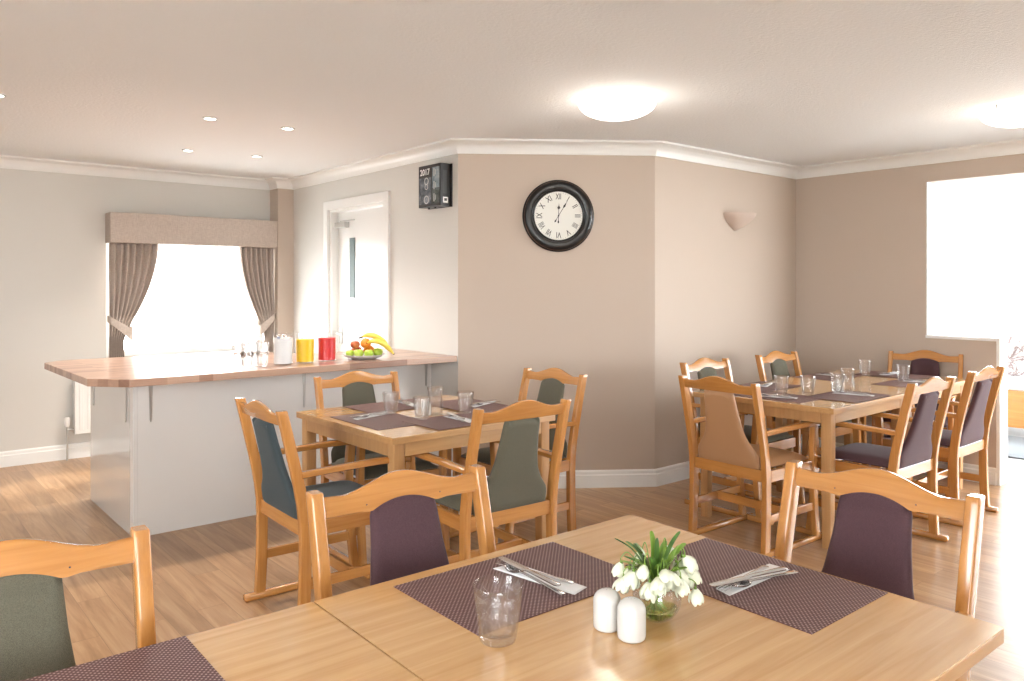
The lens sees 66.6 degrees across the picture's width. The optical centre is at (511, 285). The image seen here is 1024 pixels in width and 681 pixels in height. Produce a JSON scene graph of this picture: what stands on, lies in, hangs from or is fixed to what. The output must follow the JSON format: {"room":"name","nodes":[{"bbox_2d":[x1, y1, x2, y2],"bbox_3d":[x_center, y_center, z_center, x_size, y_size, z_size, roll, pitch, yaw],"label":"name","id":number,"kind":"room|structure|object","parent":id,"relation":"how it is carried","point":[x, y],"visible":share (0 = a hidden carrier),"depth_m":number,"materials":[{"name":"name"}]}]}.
{"room":"care facility","nodes":[
{"label":"care facility","id":0,"kind":"room"},
{"bbox_2d":[0,168,269,451],"bbox_3d":[-4.489,0.200,5.653,5.615,2.400,0.130,0,0,-40],"label":"wall","id":1,"kind":"structure","parent":0,"point":[53,245],"depth_m":6.27,"materials":[{"name":"white paint"}]},
{"bbox_2d":[0,441,90,467],"bbox_3d":[-4.441,1.340,5.596,5.614,0.120,0.018,0,0,-40],"label":"baseboard","id":2,"kind":"structure","parent":1,"relation":"attached to","point":[83,449],"depth_m":6.20,"materials":[{"name":"white paint"}]},
{"bbox_2d":[64,381,90,460],"bbox_3d":[-2.989,1.075,6.754,1.571,0.646,0.116,0,0,-40],"label":"radiator","id":3,"kind":"object","parent":1,"relation":"attached to","point":[81,393],"visible":0.09,"depth_m":6.28,"materials":[{"name":"white metal"}]},
{"bbox_2d":[105,212,276,247],"bbox_3d":[-2.787,-0.481,6.885,1.422,0.249,0.174,0,0,-40],"label":"pelmet","id":4,"kind":"object","parent":1,"relation":"attached to","point":[120,227],"visible":0.94,"depth_m":6.75,"materials":[{"name":"beige fabric"}]},
{"bbox_2d":[107,243,158,357],"bbox_3d":[-3.169,0.189,6.535,0.398,1.092,0.102,0,0,-38],"label":"curtain","id":5,"kind":"object","parent":4,"relation":"hanging from","point":[132,266],"visible":0.92,"depth_m":6.50,"materials":[{"name":"beige fabric"}]},
{"bbox_2d":[238,247,274,351],"bbox_3d":[-2.362,0.189,7.219,0.347,1.092,0.103,0,0,-40],"label":"curtain","id":6,"kind":"object","parent":4,"relation":"hanging from","point":[256,265],"visible":0.91,"depth_m":7.24,"materials":[{"name":"beige fabric"}]},
{"bbox_2d":[106,243,262,357],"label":"window","id":7,"kind":"structure","parent":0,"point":[196,296],"depth_m":13.82,"materials":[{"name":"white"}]},
{"bbox_2d":[270,188,293,353],"bbox_3d":[-2.174,0.200,7.484,0.285,2.400,0.310,0,0,-40],"label":"wall pillar","id":8,"kind":"structure","parent":0,"point":[281,200],"depth_m":7.32,"materials":[{"name":"beige paint"}]},
{"bbox_2d":[294,154,457,464],"bbox_3d":[-1.168,0.200,6.409,0.130,2.400,2.630,0,0,-40],"label":"wall","id":9,"kind":"structure","parent":0,"point":[423,242],"depth_m":5.84,"materials":[{"name":"white paint"}]},
{"bbox_2d":[323,191,389,351],"bbox_3d":[-1.250,0.333,6.490,0.152,2.135,1.090,0,0,-40],"label":"trim","id":10,"kind":"structure","parent":9,"relation":"attached to","point":[383,198],"depth_m":6.79,"materials":[{"name":"white paint"}]},
{"bbox_2d":[334,207,382,350],"bbox_3d":[-1.249,0.381,6.491,0.099,2.031,0.870,0,0,-40],"label":"door","id":11,"kind":"structure","parent":9,"relation":"in","point":[360,232],"depth_m":6.53,"materials":[{"name":"white paint"}]},
{"bbox_2d":[419,163,452,209],"bbox_3d":[-0.541,-0.696,5.484,0.101,0.308,0.280,0,0,-40],"label":"box","id":12,"kind":"object","parent":9,"relation":"attached to","point":[435,180],"visible":1,"depth_m":5.41,"materials":[{"name":"black plastic"}]},
{"bbox_2d":[419,177,430,204],"bbox_3d":[-0.611,-0.667,5.493,0.002,0.185,0.145,0,0,-40],"label":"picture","id":13,"kind":"object","parent":12,"relation":"attached to","point":[424,182],"depth_m":5.49,"materials":[{"name":"grey"}]},
{"bbox_2d":[433,168,435,200],"bbox_3d":[-0.536,-0.703,5.401,0.001,0.231,0.028,0,0,-40],"label":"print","id":14,"kind":"object","parent":12,"relation":"attached to","point":[434,169],"depth_m":5.40,"materials":[{"name":"grey"}]},
{"bbox_2d":[432,166,438,187],"bbox_3d":[-0.528,-0.752,5.394,0.002,0.145,0.085,0,0,-40],"label":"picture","id":15,"kind":"object","parent":12,"relation":"on","point":[435,169],"depth_m":5.39},
{"bbox_2d":[432,188,438,202],"bbox_3d":[-0.528,-0.625,5.394,0.002,0.100,0.085,0,0,-40],"label":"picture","id":16,"kind":"object","parent":12,"relation":"attached to","point":[435,191],"depth_m":5.39},
{"bbox_2d":[0,0,1023,199],"bbox_3d":[0.948,-1.060,4.230,12.500,0.120,9.450,0,0,-40],"label":"ceiling","id":17,"kind":"structure","parent":0,"point":[131,83],"depth_m":3.72,"materials":[{"name":"white paint"}]},
{"bbox_2d":[202,117,217,120],"bbox_3d":[-1.797,-0.996,4.643,0.086,0.008,0.086,0,0,-40],"label":"recessed light","id":18,"kind":"object","parent":17,"relation":"in","point":[205,118],"visible":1,"depth_m":4.63,"materials":[{"name":"silver metal"}]},
{"bbox_2d":[281,127,294,129],"bbox_3d":[-1.418,-0.996,4.936,0.086,0.008,0.086,0,0,-40],"label":"recessed light","id":19,"kind":"object","parent":17,"relation":"in","point":[283,128],"visible":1,"depth_m":4.93,"materials":[{"name":"silver metal"}]},
{"bbox_2d":[578,90,656,120],"bbox_3d":[0.562,-0.944,4.146,0.414,0.112,0.423,0,0,-40],"label":"ceiling light","id":20,"kind":"object","parent":17,"relation":"attached to","point":[613,105],"visible":1,"depth_m":4.02,"materials":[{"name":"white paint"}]},
{"bbox_2d":[978,100,1023,127],"bbox_3d":[2.830,-0.944,4.325,0.423,0.112,0.414,0,0,40],"label":"ceiling light","id":21,"kind":"object","parent":17,"relation":"attached to","point":[1010,114],"visible":1,"depth_m":4.26,"materials":[{"name":"white glass"}]},
{"bbox_2d":[0,427,1023,680],"bbox_3d":[0.948,1.450,4.230,12.500,0.100,9.450,0,0,-40],"label":"floor","id":22,"kind":"structure","parent":0,"point":[202,574],"depth_m":4.11,"materials":[{"name":"brown wood"}]},
{"bbox_2d":[0,525,156,680],"bbox_3d":[-0.753,0.939,1.206,0.526,0.923,0.666,0,0,-38],"label":"armchair","id":23,"kind":"object","parent":22,"relation":"on","point":[35,640],"visible":0.93,"depth_m":1.47,"materials":[{"name":"brown wood"}]},
{"bbox_2d":[91,364,430,534],"bbox_3d":[-1.675,0.961,5.361,1.988,0.878,1.040,0,0,-40],"label":"counter base","id":24,"kind":"object","parent":22,"relation":"on","point":[188,466],"depth_m":4.60,"materials":[{"name":"white laminate"}]},
{"bbox_2d":[125,387,126,421],"bbox_3d":[-2.268,0.648,4.365,0.200,0.250,0.026,0,0,-40],"label":"bracket","id":25,"kind":"object","parent":24,"relation":"attached to","point":[125,387],"visible":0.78,"depth_m":4.43,"materials":[{"name":"silver metal"}]},
{"bbox_2d":[149,386,152,421],"bbox_3d":[-1.966,0.643,4.306,0.026,0.240,0.200,0,0,-40],"label":"bracket","id":26,"kind":"object","parent":24,"relation":"attached to","point":[150,387],"visible":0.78,"depth_m":4.38,"materials":[{"name":"silver metal"}]},
{"bbox_2d":[44,348,456,386],"bbox_3d":[-1.678,0.500,5.153,2.261,0.040,1.415,0,0,-40],"label":"countertop","id":27,"kind":"structure","parent":24,"relation":"on","point":[134,371],"depth_m":4.72,"materials":[{"name":"brown wood"}]},
{"bbox_2d":[274,336,292,363],"bbox_3d":[-1.404,0.382,4.782,0.120,0.193,0.156,0,0,-20],"label":"jug","id":28,"kind":"object","parent":27,"relation":"on","point":[283,346],"visible":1,"depth_m":4.72,"materials":[{"name":"white ceramic"}]},
{"bbox_2d":[296,339,313,361],"bbox_3d":[-1.303,0.382,4.902,0.120,0.193,0.156,0,0,-20],"label":"jug","id":29,"kind":"object","parent":27,"relation":"on","point":[304,347],"visible":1,"depth_m":4.84,"materials":[{"name":"yellow"}]},
{"bbox_2d":[318,337,335,359],"bbox_3d":[-1.195,0.382,5.027,0.120,0.193,0.156,0,0,-20],"label":"jug","id":30,"kind":"object","parent":27,"relation":"on","point":[326,346],"visible":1,"depth_m":4.96,"materials":[{"name":"red"}]},
{"bbox_2d":[342,353,384,359],"bbox_3d":[-0.975,0.464,5.140,0.280,0.030,0.280,0,0,-40],"label":"fruit plate","id":31,"kind":"object","parent":27,"relation":"on","point":[363,357],"visible":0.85,"depth_m":5.05,"materials":[{"name":"grey ceramic"}]},
{"bbox_2d":[346,348,353,355],"bbox_3d":[-1.061,0.436,5.112,0.058,0.059,0.058,0,0,-15],"label":"apple","id":32,"kind":"object","parent":31,"relation":"on","point":[348,352],"visible":0.73,"depth_m":5.09,"materials":[{"name":"green food"}]},
{"bbox_2d":[350,339,359,348],"bbox_3d":[-1.032,0.380,5.127,0.063,0.062,0.063,0,0,-38],"label":"apple","id":33,"kind":"object","parent":32,"relation":"on","point":[354,344],"visible":1,"depth_m":5.10,"materials":[{"name":"brown food"}]},
{"bbox_2d":[354,348,363,355],"bbox_3d":[-0.998,0.432,5.075,0.065,0.064,0.065,0,0,-2],"label":"apple","id":34,"kind":"object","parent":31,"relation":"on","point":[358,352],"visible":0.78,"depth_m":5.05,"materials":[{"name":"green food"}]},
{"bbox_2d":[360,337,370,347],"bbox_3d":[-0.964,0.374,5.138,0.070,0.074,0.070,0,0,-2],"label":"orange","id":35,"kind":"object","parent":31,"relation":"on","point":[365,340],"visible":0.97,"depth_m":5.11,"materials":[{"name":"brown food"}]},
{"bbox_2d":[364,350,373,355],"bbox_3d":[-0.932,0.433,5.082,0.063,0.062,0.063,0,0,-27],"label":"apple","id":36,"kind":"object","parent":31,"relation":"on","point":[366,352],"visible":0.86,"depth_m":5.06,"materials":[{"name":"green food"}]},
{"bbox_2d":[360,332,387,343],"bbox_3d":[-0.908,0.361,5.154,0.202,0.109,0.038,0,0,0],"label":"banana","id":37,"kind":"object","parent":31,"relation":"on","point":[372,335],"visible":0.72,"depth_m":5.14,"materials":[{"name":"yellow food"}]},
{"bbox_2d":[373,346,382,355],"bbox_3d":[-0.885,0.430,5.138,0.068,0.066,0.068,0,0,-5],"label":"apple","id":38,"kind":"object","parent":31,"relation":"on","point":[377,351],"visible":0.77,"depth_m":5.11,"materials":[{"name":"green food"}]},
{"bbox_2d":[366,338,393,354],"bbox_3d":[-0.869,0.398,5.096,0.202,0.109,0.040,0,0,1],"label":"banana","id":39,"kind":"object","parent":31,"relation":"on","point":[385,345],"visible":1,"depth_m":5.08,"materials":[{"name":"yellow food"}]},
{"bbox_2d":[302,374,305,406],"bbox_3d":[-1.262,0.648,4.899,0.026,0.250,0.200,0,0,-40],"label":"bracket","id":40,"kind":"object","parent":24,"relation":"attached to","point":[304,375],"visible":0.78,"depth_m":4.97,"materials":[{"name":"silver metal"}]},
{"bbox_2d":[425,364,427,385],"bbox_3d":[-0.550,0.619,5.497,0.026,0.190,0.200,0,0,-40],"label":"bracket","id":41,"kind":"object","parent":24,"relation":"attached to","point":[425,364],"visible":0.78,"depth_m":5.57,"materials":[{"name":"silver metal"}]},
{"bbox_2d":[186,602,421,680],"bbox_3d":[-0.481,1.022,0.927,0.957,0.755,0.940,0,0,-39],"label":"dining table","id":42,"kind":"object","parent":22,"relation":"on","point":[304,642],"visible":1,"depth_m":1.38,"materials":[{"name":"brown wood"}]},
{"bbox_2d":[21,636,224,680],"bbox_3d":[-0.682,0.644,1.171,0.460,0.002,0.304,0,0,-39],"label":"placemat","id":43,"kind":"object","parent":42,"relation":"on","point":[177,659],"visible":1,"depth_m":1.31,"materials":[{"name":"purple fabric"}]},
{"bbox_2d":[235,397,411,605],"bbox_3d":[-0.814,0.939,3.461,0.666,0.923,0.526,0,0,-39],"label":"armchair","id":44,"kind":"object","parent":22,"relation":"on","point":[279,498],"visible":0.73,"depth_m":3.30,"materials":[{"name":"brown wood"}]},
{"bbox_2d":[313,371,455,578],"bbox_3d":[-0.684,0.939,4.132,0.526,0.923,0.666,0,0,-37],"label":"armchair","id":45,"kind":"object","parent":22,"relation":"on","point":[357,387],"visible":0.44,"depth_m":4.17,"materials":[{"name":"brown wood"}]},
{"bbox_2d":[306,464,495,600],"bbox_3d":[-0.102,0.939,1.757,0.527,0.923,0.666,0,0,-36],"label":"armchair","id":46,"kind":"object","parent":22,"relation":"on","point":[406,538],"visible":0.47,"depth_m":1.97,"materials":[{"name":"brown wood"}]},
{"bbox_2d":[296,395,554,540],"bbox_3d":[-0.445,1.022,3.959,0.950,0.755,0.930,0,0,-40],"label":"dining table","id":47,"kind":"object","parent":22,"relation":"on","point":[395,443],"visible":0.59,"depth_m":3.66,"materials":[{"name":"brown wood"}]},
{"bbox_2d":[331,412,417,429],"bbox_3d":[-0.631,0.644,3.757,0.304,0.002,0.460,0,0,-40],"label":"placemat","id":48,"kind":"object","parent":47,"relation":"on","point":[387,421],"visible":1,"depth_m":3.73,"materials":[{"name":"purple fabric"}]},
{"bbox_2d":[354,413,384,419],"bbox_3d":[-0.698,0.640,3.846,0.056,0.003,0.230,0,0,35],"label":"paper napkin","id":49,"kind":"object","parent":48,"relation":"on","point":[372,415],"visible":0.68,"depth_m":3.82,"materials":[{"name":"white paper"}]},
{"bbox_2d":[349,411,387,416],"bbox_3d":[-0.700,0.627,3.820,0.215,0.006,0.021,0,0,-43],"label":"table knife","id":50,"kind":"object","parent":49,"relation":"on","point":[382,411],"visible":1,"depth_m":3.83,"materials":[{"name":"silver metal"}]},
{"bbox_2d":[343,398,432,412],"bbox_3d":[-0.624,0.641,4.188,0.460,0.002,0.304,0,0,-41],"label":"placemat","id":51,"kind":"object","parent":47,"relation":"on","point":[388,405],"visible":0.86,"depth_m":4.15,"materials":[{"name":"purple fabric"}]},
{"bbox_2d":[421,401,430,415],"bbox_3d":[-0.425,0.603,3.858,0.050,0.071,0.050,0,0,-40],"label":"salt shaker","id":52,"kind":"object","parent":47,"relation":"on","point":[425,405],"visible":1,"depth_m":3.84,"materials":[{"name":"grey ceramic"}]},
{"bbox_2d":[402,412,471,429],"bbox_3d":[-0.251,0.641,3.737,0.460,0.002,0.304,0,0,-41],"label":"placemat","id":53,"kind":"object","parent":47,"relation":"on","point":[437,422],"visible":0.5,"depth_m":3.66,"materials":[{"name":"purple fabric"}]},
{"bbox_2d":[443,416,470,422],"bbox_3d":[-0.246,0.638,3.749,0.056,0.003,0.230,0,0,-37],"label":"paper napkin","id":54,"kind":"object","parent":53,"relation":"on","point":[466,420],"visible":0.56,"depth_m":3.72,"materials":[{"name":"white paper"}]},
{"bbox_2d":[430,398,508,412],"bbox_3d":[-0.217,0.639,4.170,0.304,0.002,0.460,0,0,-40],"label":"placemat","id":55,"kind":"object","parent":47,"relation":"on","point":[457,404],"visible":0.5,"depth_m":4.16,"materials":[{"name":"purple fabric"}]},
{"bbox_2d":[406,398,570,563],"bbox_3d":[-0.138,0.939,3.525,0.526,0.923,0.666,0,0,-37],"label":"armchair","id":56,"kind":"object","parent":22,"relation":"on","point":[516,486],"visible":0.67,"depth_m":3.32,"materials":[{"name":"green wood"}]},
{"bbox_2d":[449,367,586,541],"bbox_3d":[0.011,0.939,4.345,0.666,0.923,0.526,0,0,-41],"label":"armchair","id":57,"kind":"object","parent":22,"relation":"on","point":[551,391],"visible":0.36,"depth_m":4.34,"materials":[{"name":"brown wood"}]},
{"bbox_2d":[314,515,1003,680],"bbox_3d":[0.263,1.022,1.535,0.957,0.755,0.940,0,0,-39],"label":"dining table","id":58,"kind":"object","parent":22,"relation":"on","point":[893,637],"visible":0.7,"depth_m":1.42,"materials":[{"name":"brown wood"}]},
{"bbox_2d":[473,574,522,643],"bbox_3d":[-0.025,0.592,1.417,0.092,0.105,0.092,0,0,-40],"label":"glass tumbler","id":59,"kind":"object","parent":58,"relation":"on","point":[490,574],"visible":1,"depth_m":1.40,"materials":[{"name":"clear glass"}]},
{"bbox_2d":[394,542,618,635],"bbox_3d":[0.021,0.644,1.699,0.460,0.002,0.304,0,0,-39],"label":"placemat","id":60,"kind":"object","parent":58,"relation":"on","point":[498,601],"visible":0.86,"depth_m":1.66,"materials":[{"name":"purple fabric"}]},
{"bbox_2d":[493,566,586,594],"bbox_3d":[0.061,0.640,1.715,0.230,0.003,0.056,0,0,42],"label":"paper napkin","id":61,"kind":"object","parent":60,"relation":"on","point":[574,588],"visible":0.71,"depth_m":1.68,"materials":[{"name":"white paper"}]},
{"bbox_2d":[498,556,560,586],"bbox_3d":[0.035,0.627,1.721,0.021,0.006,0.215,0,0,-36],"label":"table knife","id":62,"kind":"object","parent":61,"relation":"on","point":[508,561],"visible":1,"depth_m":1.71,"materials":[{"name":"silver metal"}]},
{"bbox_2d":[494,560,573,583],"bbox_3d":[0.049,0.634,1.729,0.203,0.006,0.026,0,0,36],"label":"fork","id":63,"kind":"object","parent":61,"relation":"on","point":[499,562],"visible":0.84,"depth_m":1.71,"materials":[{"name":"silver metal"}]},
{"bbox_2d":[504,564,565,594],"bbox_3d":[0.047,0.633,1.688,0.037,0.007,0.198,0,0,-37],"label":"spoon","id":64,"kind":"object","parent":61,"relation":"on","point":[560,592],"visible":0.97,"depth_m":1.67,"materials":[{"name":"silver metal"}]},
{"bbox_2d":[593,587,620,632],"bbox_3d":[0.179,0.607,1.471,0.052,0.075,0.052,0,0,-40],"label":"salt shaker","id":65,"kind":"object","parent":58,"relation":"on","point":[606,600],"visible":0.92,"depth_m":1.45,"materials":[{"name":"white ceramic"}]},
{"bbox_2d":[617,596,645,643],"bbox_3d":[0.219,0.607,1.428,0.052,0.075,0.052,0,0,-40],"label":"salt shaker","id":66,"kind":"object","parent":58,"relation":"on","point":[631,611],"visible":1,"depth_m":1.41,"materials":[{"name":"white ceramic"}]},
{"bbox_2d":[611,531,703,620],"bbox_3d":[0.279,0.563,1.501,0.177,0.162,0.130,0,0,-32],"label":"flower vase","id":67,"kind":"object","parent":58,"relation":"on","point":[683,573],"visible":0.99,"depth_m":1.49,"materials":[{"name":"clear glass"}]},
{"bbox_2d":[625,538,887,634],"bbox_3d":[0.525,0.644,1.716,0.304,0.002,0.460,0,0,-40],"label":"placemat","id":68,"kind":"object","parent":58,"relation":"on","point":[807,600],"visible":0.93,"depth_m":1.65,"materials":[{"name":"purple fabric"}]},
{"bbox_2d":[716,564,788,595],"bbox_3d":[0.522,0.640,1.709,0.230,0.003,0.056,0,0,-39],"label":"paper napkin","id":69,"kind":"object","parent":68,"relation":"on","point":[733,590],"visible":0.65,"depth_m":1.69,"materials":[{"name":"white paper"}]},
{"bbox_2d":[715,565,768,590],"bbox_3d":[0.506,0.634,1.699,0.026,0.006,0.203,0,0,45],"label":"fork","id":70,"kind":"object","parent":69,"relation":"on","point":[762,567],"visible":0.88,"depth_m":1.71,"materials":[{"name":"silver metal"}]},
{"bbox_2d":[709,567,786,586],"bbox_3d":[0.512,0.627,1.684,0.215,0.006,0.021,0,0,-27],"label":"table knife","id":71,"kind":"object","parent":69,"relation":"on","point":[778,569],"visible":1,"depth_m":1.68,"materials":[{"name":"silver metal"}]},
{"bbox_2d":[728,570,797,587],"bbox_3d":[0.546,0.633,1.691,0.198,0.007,0.037,0,0,-28],"label":"spoon","id":72,"kind":"object","parent":69,"relation":"on","point":[744,583],"visible":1,"depth_m":1.68,"materials":[{"name":"silver metal"}]},
{"bbox_2d":[680,357,804,524],"bbox_3d":[1.488,0.939,4.963,0.526,0.923,0.666,0,0,-40],"label":"armchair","id":73,"kind":"object","parent":22,"relation":"on","point":[706,367],"visible":0.34,"depth_m":4.93,"materials":[{"name":"brown wood"}]},
{"bbox_2d":[678,375,821,556],"bbox_3d":[1.334,0.939,4.334,0.666,0.923,0.526,0,0,-38],"label":"armchair","id":74,"kind":"object","parent":22,"relation":"on","point":[724,447],"visible":0.97,"depth_m":4.20,"materials":[{"name":"brown wood"}]},
{"bbox_2d":[693,379,904,548],"bbox_3d":[1.764,1.022,4.748,0.985,0.755,0.885,0,0,-41],"label":"dining table","id":75,"kind":"object","parent":22,"relation":"on","point":[825,412],"visible":0.52,"depth_m":4.36,"materials":[{"name":"brown wood"}]},
{"bbox_2d":[739,381,801,391],"bbox_3d":[1.598,0.641,4.980,0.460,0.002,0.304,0,0,-41],"label":"placemat","id":76,"kind":"object","parent":75,"relation":"on","point":[776,386],"visible":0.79,"depth_m":4.97,"materials":[{"name":"purple fabric"}]},
{"bbox_2d":[733,391,819,402],"bbox_3d":[1.544,0.644,4.555,0.304,0.002,0.460,0,0,-41],"label":"placemat","id":77,"kind":"object","parent":75,"relation":"on","point":[800,398],"visible":0.64,"depth_m":4.46,"materials":[{"name":"purple fabric"}]},
{"bbox_2d":[762,395,796,398],"bbox_3d":[1.532,0.640,4.509,0.230,0.003,0.056,0,0,32],"label":"paper napkin","id":78,"kind":"object","parent":77,"relation":"on","point":[762,395],"visible":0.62,"depth_m":4.49,"materials":[{"name":"white paper"}]},
{"bbox_2d":[831,380,839,390],"bbox_3d":[1.986,0.609,4.784,0.050,0.071,0.050,0,0,-40],"label":"salt shaker","id":79,"kind":"object","parent":75,"relation":"on","point":[835,384],"visible":0.85,"depth_m":4.76,"materials":[{"name":"grey ceramic"}]},
{"bbox_2d":[804,390,889,402],"bbox_3d":[1.959,0.641,4.552,0.460,0.002,0.304,0,0,-41],"label":"placemat","id":80,"kind":"object","parent":75,"relation":"on","point":[831,395],"visible":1,"depth_m":4.52,"materials":[{"name":"purple fabric"}]},
{"bbox_2d":[835,393,874,395],"bbox_3d":[2.016,0.638,4.601,0.230,0.003,0.056,0,0,38],"label":"paper napkin","id":81,"kind":"object","parent":80,"relation":"on","point":[835,393],"visible":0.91,"depth_m":4.59,"materials":[{"name":"white paper"}]},
{"bbox_2d":[755,350,868,498],"bbox_3d":[2.149,0.939,5.513,0.526,0.923,0.666,0,0,-39],"label":"armchair","id":82,"kind":"object","parent":22,"relation":"on","point":[779,369],"visible":0.27,"depth_m":5.67,"materials":[{"name":"brown wood"}]},
{"bbox_2d":[782,369,965,489],"bbox_3d":[2.506,1.022,5.399,0.985,0.755,0.885,0,0,-41],"label":"dining table","id":83,"kind":"object","parent":22,"relation":"on","point":[864,381],"visible":0.29,"depth_m":5.36,"materials":[{"name":"brown wood"}]},
{"bbox_2d":[794,372,861,380],"bbox_3d":[2.251,0.644,5.556,0.460,0.002,0.304,0,0,-41],"label":"placemat","id":84,"kind":"object","parent":83,"relation":"on","point":[817,376],"visible":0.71,"depth_m":5.54,"materials":[{"name":"purple fabric"}]},
{"bbox_2d":[855,371,936,378],"bbox_3d":[2.752,0.641,5.612,0.304,0.002,0.460,0,0,-41],"label":"placemat","id":85,"kind":"object","parent":83,"relation":"on","point":[870,373],"visible":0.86,"depth_m":5.58,"materials":[{"name":"purple fabric"}]},
{"bbox_2d":[873,379,923,387],"bbox_3d":[2.628,0.644,5.154,0.460,0.002,0.304,0,0,-41],"label":"placemat","id":86,"kind":"object","parent":83,"relation":"on","point":[897,382],"visible":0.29,"depth_m":5.14,"materials":[{"name":"purple fabric"}]},
{"bbox_2d":[795,376,955,541],"bbox_3d":[2.019,0.939,4.350,0.526,0.923,0.666,0,0,-39],"label":"armchair","id":87,"kind":"object","parent":22,"relation":"on","point":[919,452],"visible":0.73,"depth_m":4.19,"materials":[{"name":"brown wood"}]},
{"bbox_2d":[772,460,984,680],"bbox_3d":[0.707,0.939,1.825,0.666,0.923,0.526,0,0,-40],"label":"armchair","id":88,"kind":"object","parent":22,"relation":"on","point":[870,544],"visible":0.47,"depth_m":1.98,"materials":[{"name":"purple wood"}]},
{"bbox_2d":[871,350,963,497],"bbox_3d":[2.890,0.939,5.558,0.526,0.923,0.666,0,0,37],"label":"armchair","id":89,"kind":"object","parent":22,"relation":"on","point":[924,362],"visible":0.34,"depth_m":5.74,"materials":[{"name":"brown wood"}]},
{"bbox_2d":[875,366,1004,526],"bbox_3d":[2.634,0.939,4.892,0.526,0.923,0.666,0,0,-40],"label":"armchair","id":90,"kind":"object","parent":22,"relation":"on","point":[969,434],"visible":0.66,"depth_m":4.68,"materials":[{"name":"brown wood"}]},
{"bbox_2d":[1008,374,1023,428],"bbox_3d":[5.429,0.970,7.121,0.860,0.860,2.120,0,0,-40],"label":"sofa","id":91,"kind":"object","parent":22,"relation":"on","point":[1015,383],"visible":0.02,"depth_m":7.31,"materials":[{"name":"fabric"}]},
{"bbox_2d":[991,335,1023,375],"bbox_3d":[4.892,0.685,7.728,0.221,0.398,0.408,0,0,-39],"label":"cushion","id":92,"kind":"object","parent":91,"relation":"on","point":[1015,344],"visible":0.43,"depth_m":7.60,"materials":[{"name":"fabric"}]},
{"bbox_2d":[1008,375,1023,390],"bbox_3d":[5.426,0.940,7.118,0.850,0.079,2.120,0,0,-40],"label":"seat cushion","id":93,"kind":"object","parent":91,"relation":"on","point":[1015,383],"depth_m":7.34,"materials":[{"name":"white fabric"}]},
{"bbox_2d":[1008,435,1023,459],"bbox_3d":[4.618,1.394,6.471,1.000,0.012,1.550,0,0,-40],"label":"rug","id":94,"kind":"object","parent":22,"relation":"on","point":[1015,444],"visible":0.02,"depth_m":6.70,"materials":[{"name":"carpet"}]},
{"bbox_2d":[458,154,654,469],"bbox_3d":[0.310,0.200,5.474,1.374,2.400,0.130,0,0,-4],"label":"wall","id":95,"kind":"structure","parent":0,"point":[588,308],"depth_m":5.42,"materials":[{"name":"beige paint"}]},
{"bbox_2d":[0,138,1023,189],"bbox_3d":[-0.133,-0.955,5.123,12.581,0.090,4.105,0,0,6],"label":"trim","id":96,"kind":"structure","parent":95,"relation":"attached to","point":[450,146],"depth_m":5.96,"materials":[{"name":"white paint"}]},
{"bbox_2d":[522,180,593,251],"bbox_3d":[0.321,-0.485,5.388,0.500,0.500,0.041,0,0,-4],"label":"wall clock","id":97,"kind":"object","parent":95,"relation":"attached to","point":[558,215],"visible":1,"depth_m":5.38,"materials":[{"name":"black plastic"},{"name":"white paper"},{"name":"black ink"}]},
{"bbox_2d":[655,156,795,468],"bbox_3d":[1.719,0.200,6.148,1.990,2.400,0.130,0,0,-40],"label":"wall","id":98,"kind":"structure","parent":0,"point":[721,291],"depth_m":5.91,"materials":[{"name":"beige paint"}]},
{"bbox_2d":[451,437,995,488],"bbox_3d":[1.405,1.340,6.012,3.968,0.120,1.215,0,0,-2],"label":"baseboard","id":99,"kind":"structure","parent":98,"relation":"attached to","point":[680,471],"depth_m":5.43,"materials":[{"name":"white paint"}]},
{"bbox_2d":[724,212,755,230],"bbox_3d":[1.800,-0.497,6.044,0.354,0.135,0.131,0,0,-40],"label":"wall sconce","id":100,"kind":"object","parent":98,"relation":"attached to","point":[735,220],"visible":1,"depth_m":5.98,"materials":[{"name":"beige paint"}]},
{"bbox_2d":[796,154,1023,467],"bbox_3d":[4.221,0.200,4.620,0.130,2.400,5.430,0,0,-40],"label":"wall","id":101,"kind":"structure","parent":0,"point":[861,236],"depth_m":6.16,"materials":[{"name":"beige paint"}]},
{"bbox_2d":[926,182,934,334],"bbox_3d":[3.160,-0.207,5.886,0.143,1.143,0.011,0,0,-40],"label":"trim","id":102,"kind":"structure","parent":101,"relation":"attached to","point":[930,187],"depth_m":5.87,"materials":[{"name":"white paint"}]},
{"bbox_2d":[925,334,1000,341],"bbox_3d":[3.306,0.378,5.707,0.160,0.025,0.473,0,0,-40],"label":"window sill","id":103,"kind":"structure","parent":101,"relation":"attached to","point":[935,336],"depth_m":5.65,"materials":[{"name":"white paint"}]},
{"bbox_2d":[996,337,1007,485],"bbox_3d":[3.466,0.882,5.517,0.154,1.035,0.025,0,0,-40],"label":"trim","id":104,"kind":"structure","parent":101,"relation":"attached to","point":[1001,343],"depth_m":5.49,"materials":[{"name":"white paint"}]},
{"bbox_2d":[935,193,1023,390],"bbox_3d":[6.415,0.200,7.363,0.100,2.400,6.800,0,0,-40],"label":"wall","id":105,"kind":"structure","parent":0,"point":[1017,195],"depth_m":8.70,"materials":[{"name":"white paint"}]},
{"bbox_2d":[935,199,1023,208],"bbox_3d":[6.415,-0.045,7.363,0.060,1.790,6.500,0,0,-40],"label":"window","id":106,"kind":"structure","parent":105,"relation":"in","point":[1013,201],"depth_m":8.72,"materials":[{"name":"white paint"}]},
{"label":"outside","id":107,"kind":"structure","parent":0,"visible":0},
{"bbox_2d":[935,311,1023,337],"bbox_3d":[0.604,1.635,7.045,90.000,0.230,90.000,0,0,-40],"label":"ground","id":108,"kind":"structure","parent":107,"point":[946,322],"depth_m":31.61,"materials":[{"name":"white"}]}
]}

